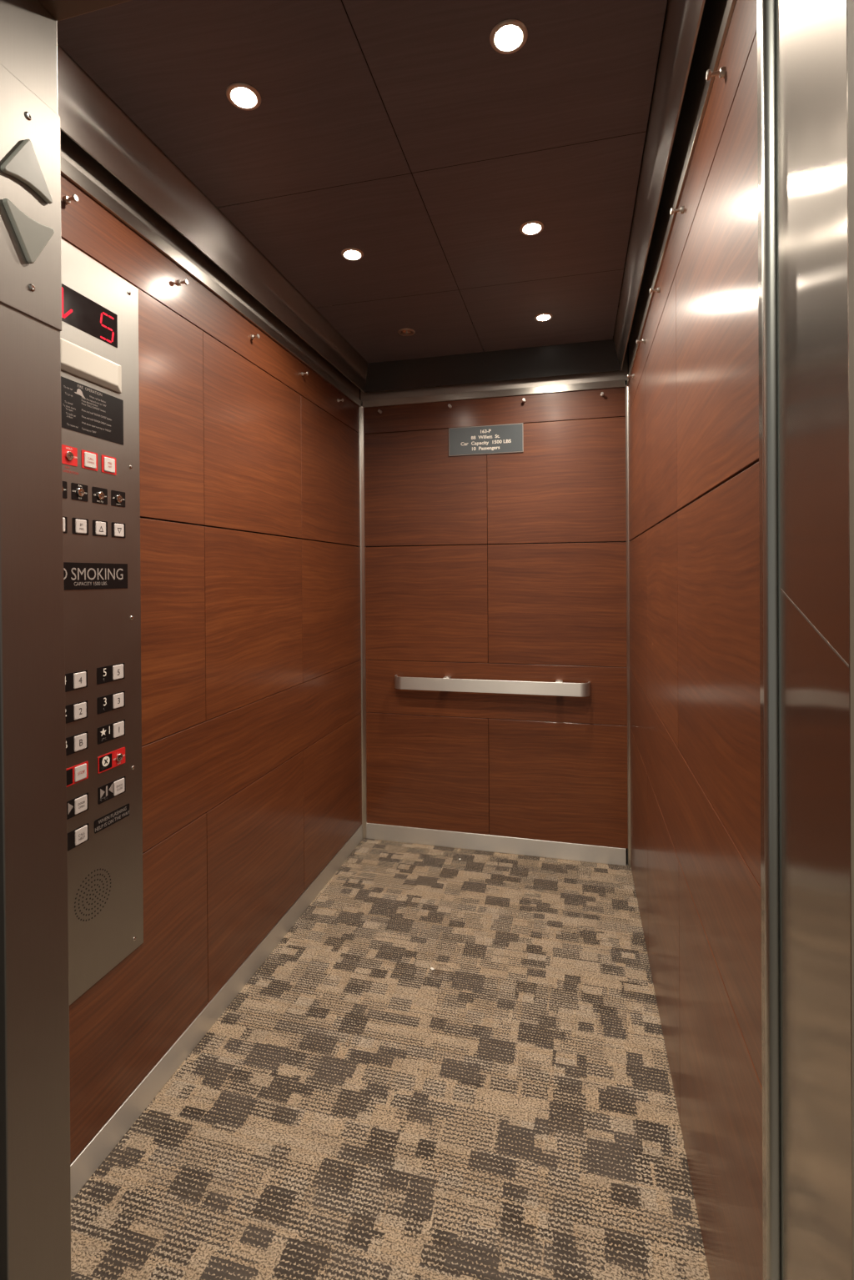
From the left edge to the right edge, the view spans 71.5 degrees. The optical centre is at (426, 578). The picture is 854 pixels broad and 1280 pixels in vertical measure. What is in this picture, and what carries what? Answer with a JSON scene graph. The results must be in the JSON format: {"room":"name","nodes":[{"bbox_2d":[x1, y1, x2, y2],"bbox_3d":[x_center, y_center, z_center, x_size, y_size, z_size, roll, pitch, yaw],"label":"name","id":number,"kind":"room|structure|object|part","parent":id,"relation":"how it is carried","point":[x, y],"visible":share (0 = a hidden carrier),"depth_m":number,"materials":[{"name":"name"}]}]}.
{"room":"elevator interior","nodes":[
{"label":"elevator interior","id":0,"kind":"room"},
{"bbox_2d":[37,0,131,21],"bbox_3d":[-0.098,-1.018,0.625,0.834,0.566,0.115,0,0,14],"label":"wall","id":1,"kind":"structure","parent":0,"point":[60,10],"depth_m":0.76,"materials":[{"name":"wood"}]},
{"bbox_2d":[0,63,61,331],"bbox_3d":[-0.491,-0.468,0.740,0.010,0.282,0.088,0,0,14],"label":"lantern","id":2,"kind":"object","parent":1,"relation":"attached to","point":[31,241],"visible":1,"depth_m":0.73,"materials":[{"name":"metal"}]},
{"bbox_2d":[0,0,70,1279],"bbox_3d":[-0.728,0.052,0.800,0.496,2.700,0.090,0,0,14],"label":"door frame","id":3,"kind":"structure","parent":1,"relation":"attached to","point":[35,1176],"depth_m":0.73,"materials":[{"name":"metal"}]},
{"bbox_2d":[60,174,361,1164],"bbox_3d":[-0.660,0.048,2.017,0.040,2.700,2.485,0,0,14],"label":"wall","id":4,"kind":"structure","parent":0,"point":[249,463],"depth_m":1.91,"materials":[{"name":"brown wood"}]},
{"bbox_2d":[63,194,78,204],"bbox_3d":[-0.800,-0.853,1.334,0.030,0.016,0.016,0,0,14],"label":"hook","id":5,"kind":"object","parent":4,"relation":"attached to","point":[67,199],"visible":1,"depth_m":1.33,"materials":[{"name":"silver metal"}]},
{"bbox_2d":[60,238,143,1004],"bbox_3d":[-0.785,0.100,1.396,0.016,1.715,0.329,0,0,14],"label":"control panel","id":6,"kind":"object","parent":4,"relation":"attached to","point":[99,333],"visible":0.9,"depth_m":1.43,"materials":[{"name":"metal"}]},
{"bbox_2d":[62,481,67,498],"bbox_3d":[-0.813,-0.198,1.309,0.001,0.038,0.046,0,0,14],"label":"switch","id":7,"kind":"object","parent":6,"relation":"attached to","point":[64,483],"depth_m":1.33,"materials":[{"name":"black plastic"}]},
{"bbox_2d":[61,444,77,466],"bbox_3d":[-0.807,-0.277,1.337,0.001,0.042,0.045,0,0,14],"label":"switch","id":8,"kind":"object","parent":6,"relation":"attached to","point":[69,452],"depth_m":1.34,"materials":[{"name":"red plastic"}]},
{"bbox_2d":[70,482,88,501],"bbox_3d":[-0.799,-0.198,1.366,0.001,0.038,0.046,0,0,14],"label":"switch","id":9,"kind":"object","parent":6,"relation":"attached to","point":[79,491],"depth_m":1.36,"materials":[{"name":"black"}]},
{"bbox_2d":[60,337,121,393],"bbox_3d":[-0.788,-0.498,1.392,0.013,0.070,0.200,0,0,14],"label":"emergency light","id":10,"kind":"object","parent":6,"relation":"attached to","point":[82,363],"depth_m":1.39,"materials":[{"name":"white plastic"}]},
{"bbox_3d":[-0.793,-0.393,1.396,0.001,0.113,0.212,0,0,14],"label":"instruction plate","id":11,"kind":"part","parent":6,"relation":"part of","materials":[{"name":"black"}]},
{"bbox_2d":[74,868,110,921],"bbox_3d":[-0.786,0.745,1.398,0.001,0.111,0.111,0,0,14],"label":"speaker grille","id":12,"kind":"object","parent":6,"relation":"attached to","point":[92,885],"depth_m":1.40,"materials":[{"name":"black"}]},
{"bbox_3d":[-0.790,-0.005,1.396,0.001,0.062,0.236,0,0,14],"label":"smoking plate","id":13,"kind":"part","parent":6,"relation":"part of","materials":[{"name":"black plastic"}]},
{"bbox_2d":[92,486,107,504],"bbox_3d":[-0.785,-0.199,1.424,0.001,0.038,0.046,0,0,14],"label":"switch","id":14,"kind":"object","parent":6,"relation":"attached to","point":[99,493],"depth_m":1.42,"materials":[{"name":"black plastic"}]},
{"bbox_2d":[97,747,125,773],"bbox_3d":[-0.773,0.445,1.456,0.001,0.040,0.087,0,0,14],"label":"switch","id":15,"kind":"object","parent":6,"relation":"attached to","point":[110,760],"depth_m":1.45,"materials":[{"name":"red plastic"}]},
{"bbox_3d":[-0.772,0.588,1.457,0.001,0.031,0.113,0,0,14],"label":"help plate","id":16,"kind":"part","parent":6,"relation":"part of","materials":[{"name":"black"}]},
{"bbox_2d":[110,490,125,506],"bbox_3d":[-0.770,-0.199,1.481,0.001,0.038,0.046,0,0,14],"label":"switch","id":17,"kind":"object","parent":6,"relation":"attached to","point":[117,497],"depth_m":1.48,"materials":[{"name":"black"}]},
{"bbox_3d":[-0.811,-0.462,1.365,0.012,0.598,0.961,0,0,14],"label":"wood panel","id":18,"kind":"part","parent":4,"relation":"part of","materials":[{"name":"brown wood"}]},
{"bbox_3d":[-0.801,1.022,1.370,0.012,0.590,0.961,0,0,14],"label":"wood panel","id":19,"kind":"part","parent":4,"relation":"part of","materials":[{"name":"brown wood"}]},
{"bbox_3d":[-0.807,0.142,1.367,0.012,0.601,0.961,0,0,14],"label":"wood panel","id":20,"kind":"part","parent":4,"relation":"part of","materials":[{"name":"brown wood"}]},
{"bbox_2d":[176,278,188,286],"bbox_3d":[-0.706,-0.855,1.713,0.030,0.016,0.016,0,0,14],"label":"hook","id":21,"kind":"object","parent":4,"relation":"attached to","point":[185,281],"visible":1,"depth_m":1.71,"materials":[{"name":"silver metal"}]},
{"bbox_3d":[-0.648,-0.837,2.028,0.012,0.139,2.331,0,0,14],"label":"wood panel","id":22,"kind":"part","parent":4,"relation":"part of","materials":[{"name":"brown wood"}]},
{"bbox_2d":[60,155,361,406],"bbox_3d":[-0.642,-0.924,2.034,0.021,0.034,2.355,0,0,14],"label":"trim","id":23,"kind":"structure","parent":4,"relation":"attached to","point":[68,171],"depth_m":1.72,"materials":[{"name":"metal"}]},
{"bbox_2d":[57,44,367,392],"bbox_3d":[-0.593,-1.056,2.021,0.038,0.156,2.292,0,0,14],"label":"trim","id":24,"kind":"structure","parent":4,"relation":"attached to","point":[88,116],"depth_m":1.65,"materials":[{"name":"metal"}]},
{"bbox_2d":[70,824,362,1200],"bbox_3d":[-0.631,1.357,2.040,0.014,0.080,2.351,0,0,14],"label":"baseboard","id":25,"kind":"structure","parent":4,"relation":"attached to","point":[102,1144],"depth_m":1.74,"materials":[{"name":"metal"}]},
{"bbox_3d":[-0.638,0.582,2.033,0.012,0.280,2.331,0,0,14],"label":"wood panel","id":26,"kind":"part","parent":4,"relation":"part of","materials":[{"name":"brown wood"}]},
{"bbox_3d":[-0.613,-0.466,2.159,0.012,0.598,0.671,0,0,14],"label":"wood panel","id":27,"kind":"part","parent":4,"relation":"part of","materials":[{"name":"brown wood"}]},
{"bbox_3d":[-0.609,0.138,2.160,0.012,0.601,0.671,0,0,14],"label":"wood panel","id":28,"kind":"part","parent":4,"relation":"part of","materials":[{"name":"brown wood"}]},
{"bbox_2d":[250,334,259,339],"bbox_3d":[-0.609,-0.857,2.102,0.030,0.016,0.016,0,0,14],"label":"hook","id":29,"kind":"object","parent":4,"relation":"attached to","point":[252,336],"visible":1,"depth_m":2.10,"materials":[{"name":"silver metal"}]},
{"bbox_3d":[-0.603,1.018,2.163,0.012,0.590,0.671,0,0,14],"label":"wood panel","id":30,"kind":"part","parent":4,"relation":"part of","materials":[{"name":"brown wood"}]},
{"bbox_2d":[301,371,308,376],"bbox_3d":[-0.513,-0.859,2.489,0.030,0.016,0.016,0,0,14],"label":"hook","id":31,"kind":"object","parent":4,"relation":"attached to","point":[303,373],"visible":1,"depth_m":2.49,"materials":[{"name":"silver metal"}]},
{"bbox_3d":[-0.447,-0.469,2.823,0.012,0.598,0.695,0,0,14],"label":"wood panel","id":32,"kind":"part","parent":4,"relation":"part of","materials":[{"name":"brown wood"}]},
{"bbox_3d":[-0.443,0.135,2.825,0.012,0.601,0.695,0,0,14],"label":"wood panel","id":33,"kind":"part","parent":4,"relation":"part of","materials":[{"name":"brown wood"}]},
{"bbox_3d":[-0.438,1.015,2.828,0.012,0.590,0.695,0,0,14],"label":"wood panel","id":34,"kind":"part","parent":4,"relation":"part of","materials":[{"name":"brown wood"}]},
{"bbox_2d":[60,0,727,401],"bbox_3d":[0.019,-1.117,1.874,1.384,0.360,2.367,0,0,14],"label":"trim","id":35,"kind":"structure","parent":4,"relation":"attached to","point":[713,10],"depth_m":1.73,"materials":[{"name":"metal"}]},
{"bbox_2d":[56,0,668,363],"bbox_3d":[0.011,-1.232,1.843,1.440,0.229,2.485,0,0,14],"label":"ceiling","id":36,"kind":"structure","parent":0,"point":[394,132],"depth_m":1.51,"materials":[{"name":"black wood"}]},
{"bbox_3d":[-0.420,-1.119,1.374,0.604,0.012,0.686,0,0,14],"label":"panel","id":37,"kind":"part","parent":36,"relation":"part of","materials":[{"name":"laminate"}]},
{"bbox_2d":[225,82,261,110],"bbox_3d":[-0.423,-1.125,1.369,0.078,0.036,0.078,0,0,14],"label":"recessed light","id":38,"kind":"object","parent":36,"relation":"in","point":[243,96],"visible":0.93,"depth_m":1.37,"materials":[{"name":"white glass"}]},
{"bbox_3d":[-0.423,-1.119,1.369,0.029,0.024,0.029,0,0,14],"label":"bulb","id":39,"kind":"part","parent":38,"relation":"part of","materials":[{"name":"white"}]},
{"bbox_3d":[-0.254,-1.122,2.041,0.604,0.012,0.685,0,0,14],"label":"panel","id":40,"kind":"part","parent":36,"relation":"part of","materials":[{"name":"laminate"}]},
{"bbox_2d":[341,247,363,261],"bbox_3d":[-0.257,-1.128,2.041,0.078,0.036,0.078,0,0,14],"label":"recessed light","id":41,"kind":"object","parent":36,"relation":"in","point":[349,253],"visible":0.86,"depth_m":2.04,"materials":[{"name":"white glass"}]},
{"bbox_3d":[-0.257,-1.122,2.041,0.029,0.024,0.029,0,0,14],"label":"bulb","id":42,"kind":"part","parent":41,"relation":"part of","materials":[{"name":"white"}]},
{"bbox_3d":[-0.091,-1.126,2.695,0.604,0.012,0.658,0,0,14],"label":"panel","id":43,"kind":"part","parent":36,"relation":"part of","materials":[{"name":"laminate"}]},
{"bbox_2d":[397,328,415,336],"bbox_3d":[-0.093,-1.132,2.694,0.078,0.035,0.078,0,0,14],"label":"recessed light","id":44,"kind":"object","parent":36,"relation":"in","point":[404,332],"visible":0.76,"depth_m":2.71,"materials":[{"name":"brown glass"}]},
{"bbox_3d":[0.171,-1.122,1.227,0.608,0.012,0.686,0,0,14],"label":"panel","id":45,"kind":"part","parent":36,"relation":"part of","materials":[{"name":"laminate"}]},
{"bbox_2d":[489,19,527,54],"bbox_3d":[0.168,-1.128,1.222,0.078,0.036,0.078,0,0,14],"label":"recessed light","id":46,"kind":"object","parent":36,"relation":"in","point":[509,36],"visible":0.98,"depth_m":1.23,"materials":[{"name":"white"}]},
{"bbox_3d":[0.168,-1.122,1.222,0.029,0.024,0.029,0,0,14],"label":"bulb","id":47,"kind":"part","parent":46,"relation":"part of","materials":[{"name":"white"}]},
{"bbox_3d":[0.337,-1.126,1.894,0.608,0.012,0.685,0,0,14],"label":"panel","id":48,"kind":"part","parent":36,"relation":"part of","materials":[{"name":"laminate"}]},
{"bbox_2d":[519,220,544,235],"bbox_3d":[0.334,-1.131,1.894,0.078,0.036,0.078,0,0,14],"label":"recessed light","id":49,"kind":"object","parent":36,"relation":"in","point":[529,228],"visible":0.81,"depth_m":1.90,"materials":[{"name":"white glass"}]},
{"bbox_3d":[0.334,-1.125,1.894,0.029,0.024,0.029,0,0,14],"label":"bulb","id":50,"kind":"part","parent":49,"relation":"part of","materials":[{"name":"white glass"}]},
{"bbox_3d":[0.500,-1.129,2.548,0.608,0.012,0.658,0,0,14],"label":"panel","id":51,"kind":"part","parent":36,"relation":"part of","materials":[{"name":"laminate"}]},
{"bbox_2d":[534,312,552,321],"bbox_3d":[0.500,-1.135,2.546,0.078,0.036,0.078,0,0,14],"label":"recessed light","id":52,"kind":"object","parent":36,"relation":"in","point":[544,316],"visible":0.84,"depth_m":2.55,"materials":[{"name":"white"}]},
{"bbox_3d":[0.500,-1.129,2.546,0.029,0.024,0.029,0,0,14],"label":"bulb","id":53,"kind":"part","parent":52,"relation":"part of","materials":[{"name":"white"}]},
{"bbox_2d":[70,838,709,1279],"bbox_3d":[0.030,1.403,1.860,1.380,0.020,2.410,0,0,14],"label":"floor","id":54,"kind":"structure","parent":0,"point":[506,1108],"depth_m":1.56,"materials":[{"name":"carpet"}]},
{"bbox_2d":[359,306,628,864],"bbox_3d":[0.315,0.038,3.034,1.384,2.700,0.040,0,0,14],"label":"wall","id":55,"kind":"structure","parent":0,"point":[505,566],"depth_m":3.00,"materials":[{"name":"brown wood"}]},
{"bbox_2d":[357,406,366,839],"bbox_3d":[-0.345,0.235,3.175,0.032,2.312,0.032,0,0,14],"label":"trim","id":56,"kind":"structure","parent":55,"relation":"attached to","point":[361,433],"depth_m":3.16,"materials":[{"name":"metal"}]},
{"bbox_3d":[-0.014,-0.473,3.099,0.658,0.598,0.012,0,0,14],"label":"wood panel","id":57,"kind":"part","parent":55,"relation":"part of","materials":[{"name":"brown wood"}]},
{"bbox_3d":[-0.010,0.131,3.101,0.658,0.601,0.012,0,0,14],"label":"wood panel","id":58,"kind":"part","parent":55,"relation":"part of","materials":[{"name":"brown wood"}]},
{"bbox_3d":[-0.004,1.011,3.104,0.658,0.590,0.012,0,0,14],"label":"wood panel","id":59,"kind":"part","parent":55,"relation":"part of","materials":[{"name":"brown wood"}]},
{"bbox_2d":[448,422,523,456],"bbox_3d":[0.297,-0.703,3.010,0.380,0.144,0.007,0,0,14],"label":"sign","id":60,"kind":"object","parent":55,"relation":"attached to","point":[499,439],"visible":1,"depth_m":3.01,"materials":[{"name":"grey metal"}]},
{"bbox_2d":[364,336,620,392],"bbox_3d":[0.291,-1.065,2.962,1.297,0.156,0.038,0,0,14],"label":"trim","id":61,"kind":"structure","parent":55,"relation":"attached to","point":[600,355],"depth_m":2.95,"materials":[{"name":"grey paint"}]},
{"bbox_2d":[394,674,590,697],"bbox_3d":[0.308,0.537,2.986,0.991,0.066,0.062,0,0,14],"label":"handrail","id":62,"kind":"object","parent":55,"relation":"attached to","point":[445,684],"visible":1,"depth_m":2.95,"materials":[{"name":"metal"}]},
{"bbox_2d":[362,379,625,407],"bbox_3d":[0.305,-0.933,3.013,1.334,0.034,0.020,0,0,14],"label":"trim","id":63,"kind":"structure","parent":55,"relation":"attached to","point":[612,384],"depth_m":2.99,"materials":[{"name":"metal"}]},
{"bbox_3d":[0.310,-0.847,3.016,1.331,0.139,0.012,0,0,14],"label":"wood panel","id":64,"kind":"part","parent":55,"relation":"part of","materials":[{"name":"brown wood"}]},
{"bbox_2d":[366,823,626,865],"bbox_3d":[0.316,1.346,3.024,1.328,0.083,0.016,0,0,14],"label":"baseboard","id":65,"kind":"structure","parent":55,"relation":"attached to","point":[565,850],"depth_m":3.00,"materials":[{"name":"metal"}]},
{"bbox_3d":[0.320,0.572,3.021,1.331,0.280,0.012,0,0,14],"label":"wood panel","id":66,"kind":"part","parent":55,"relation":"part of","materials":[{"name":"brown wood"}]},
{"bbox_3d":[0.633,-0.477,2.938,0.671,0.598,0.012,0,0,14],"label":"wood panel","id":67,"kind":"part","parent":55,"relation":"part of","materials":[{"name":"brown wood"}]},
{"bbox_3d":[0.637,0.127,2.940,0.671,0.601,0.012,0,0,14],"label":"wood panel","id":68,"kind":"part","parent":55,"relation":"part of","materials":[{"name":"brown wood"}]},
{"bbox_3d":[0.643,1.008,2.943,0.671,0.590,0.012,0,0,14],"label":"wood panel","id":69,"kind":"part","parent":55,"relation":"part of","materials":[{"name":"brown wood"}]},
{"bbox_2d":[625,385,630,867],"bbox_3d":[0.972,0.228,2.852,0.024,2.312,0.022,0,0,14],"label":"trim","id":70,"kind":"structure","parent":55,"relation":"attached to","point":[626,387],"depth_m":2.85,"materials":[{"name":"metal"}]},
{"bbox_2d":[627,0,762,1279],"bbox_3d":[0.702,0.040,1.693,0.040,2.700,2.455,0,0,14],"label":"wall","id":71,"kind":"structure","parent":0,"point":[695,703],"depth_m":1.16,"materials":[{"name":"brown wood"}]},
{"bbox_2d":[627,373,634,377],"bbox_3d":[0.875,-0.868,2.545,0.030,0.016,0.016,0,0,14],"label":"hook","id":72,"kind":"object","parent":71,"relation":"attached to","point":[633,374],"visible":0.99,"depth_m":2.54,"materials":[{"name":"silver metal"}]},
{"bbox_3d":[0.885,-0.477,2.496,0.012,0.598,0.704,0,0,14],"label":"wood panel","id":73,"kind":"part","parent":71,"relation":"part of","materials":[{"name":"brown wood"}]},
{"bbox_3d":[0.889,0.127,2.498,0.012,0.601,0.704,0,0,14],"label":"wood panel","id":74,"kind":"part","parent":71,"relation":"part of","materials":[{"name":"brown wood"}]},
{"bbox_3d":[0.895,1.047,2.501,0.012,0.669,0.704,0,0,14],"label":"wood panel","id":75,"kind":"part","parent":71,"relation":"part of","materials":[{"name":"brown wood"}]},
{"bbox_2d":[636,338,644,343],"bbox_3d":[0.780,-0.867,2.166,0.030,0.016,0.016,0,0,14],"label":"hook","id":76,"kind":"object","parent":71,"relation":"attached to","point":[643,339],"visible":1,"depth_m":2.16,"materials":[{"name":"silver metal"}]},
{"bbox_2d":[649,286,660,293],"bbox_3d":[0.684,-0.865,1.780,0.030,0.016,0.016,0,0,14],"label":"hook","id":77,"kind":"object","parent":71,"relation":"attached to","point":[658,289],"visible":1,"depth_m":1.78,"materials":[{"name":"silver metal"}]},
{"bbox_2d":[613,0,705,370],"bbox_3d":[0.629,-1.063,1.716,0.038,0.156,2.292,0,0,14],"label":"trim","id":78,"kind":"structure","parent":71,"relation":"attached to","point":[683,17],"depth_m":1.42,"materials":[{"name":"metal"}]},
{"bbox_3d":[0.722,0.130,1.829,0.012,0.601,0.671,0,0,14],"label":"wood panel","id":79,"kind":"part","parent":71,"relation":"part of","materials":[{"name":"brown wood"}]},
{"bbox_3d":[0.718,-0.474,1.827,0.012,0.598,0.671,0,0,14],"label":"wood panel","id":80,"kind":"part","parent":71,"relation":"part of","materials":[{"name":"brown wood"}]},
{"bbox_3d":[0.728,1.050,1.832,0.012,0.669,0.671,0,0,14],"label":"wood panel","id":81,"kind":"part","parent":71,"relation":"part of","materials":[{"name":"brown wood"}]},
{"bbox_2d":[670,205,684,215],"bbox_3d":[0.587,-0.863,1.391,0.030,0.016,0.016,0,0,14],"label":"hook","id":82,"kind":"object","parent":71,"relation":"attached to","point":[681,208],"visible":1,"depth_m":1.39,"materials":[{"name":"silver metal"}]},
{"bbox_2d":[626,0,736,386],"bbox_3d":[0.682,-0.929,1.704,0.018,0.030,2.355,0,0,14],"label":"trim","id":83,"kind":"structure","parent":71,"relation":"attached to","point":[730,7],"depth_m":1.26,"materials":[{"name":"metal"}]},
{"bbox_3d":[0.680,-0.845,1.684,0.012,0.139,2.375,0,0,14],"label":"wood panel","id":84,"kind":"part","parent":71,"relation":"part of","materials":[{"name":"brown wood"}]},
{"bbox_3d":[0.690,0.574,1.689,0.012,0.280,2.375,0,0,14],"label":"wood panel","id":85,"kind":"part","parent":71,"relation":"part of","materials":[{"name":"brown wood"}]},
{"bbox_2d":[705,65,725,80],"bbox_3d":[0.493,-0.861,1.012,0.030,0.016,0.016,0,0,14],"label":"hook","id":86,"kind":"object","parent":71,"relation":"attached to","point":[721,72],"visible":1,"depth_m":1.01,"materials":[{"name":"silver metal"}]},
{"bbox_3d":[0.491,-0.861,1.012,0.014,0.007,0.007,0,0,14],"label":"stem","id":87,"kind":"part","parent":86,"relation":"part of","materials":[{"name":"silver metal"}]},
{"bbox_3d":[0.516,-0.470,1.016,0.012,0.598,0.996,0,0,14],"label":"wood panel","id":88,"kind":"part","parent":71,"relation":"part of","materials":[{"name":"brown wood"}]},
{"bbox_3d":[0.520,0.135,1.018,0.012,0.601,0.996,0,0,14],"label":"wood panel","id":89,"kind":"part","parent":71,"relation":"part of","materials":[{"name":"brown wood"}]},
{"bbox_3d":[0.526,1.054,1.021,0.012,0.669,0.996,0,0,14],"label":"wood panel","id":90,"kind":"part","parent":71,"relation":"part of","materials":[{"name":"brown wood"}]},
{"bbox_2d":[847,0,853,1279],"bbox_3d":[-0.142,-0.051,0.499,4.700,2.900,0.100,0,0,14],"label":"wall","id":91,"kind":"structure","parent":0,"point":[850,2],"depth_m":0.39,"materials":[{"name":"wood"},{"name":"metal"}]},
{"bbox_2d":[760,0,783,1279],"bbox_3d":[0.750,0.289,0.433,0.909,2.190,0.020,0,0,14],"label":"door","id":92,"kind":"structure","parent":91,"relation":"in","point":[769,49],"depth_m":0.53,"materials":[{"name":"metal"}]},
{"bbox_2d":[757,0,853,1279],"bbox_3d":[0.398,0.046,0.464,0.196,2.700,0.198,0,0,14],"label":"door frame","id":93,"kind":"structure","parent":91,"relation":"attached to","point":[812,34],"depth_m":0.45,"materials":[{"name":"metal"}]}
]}

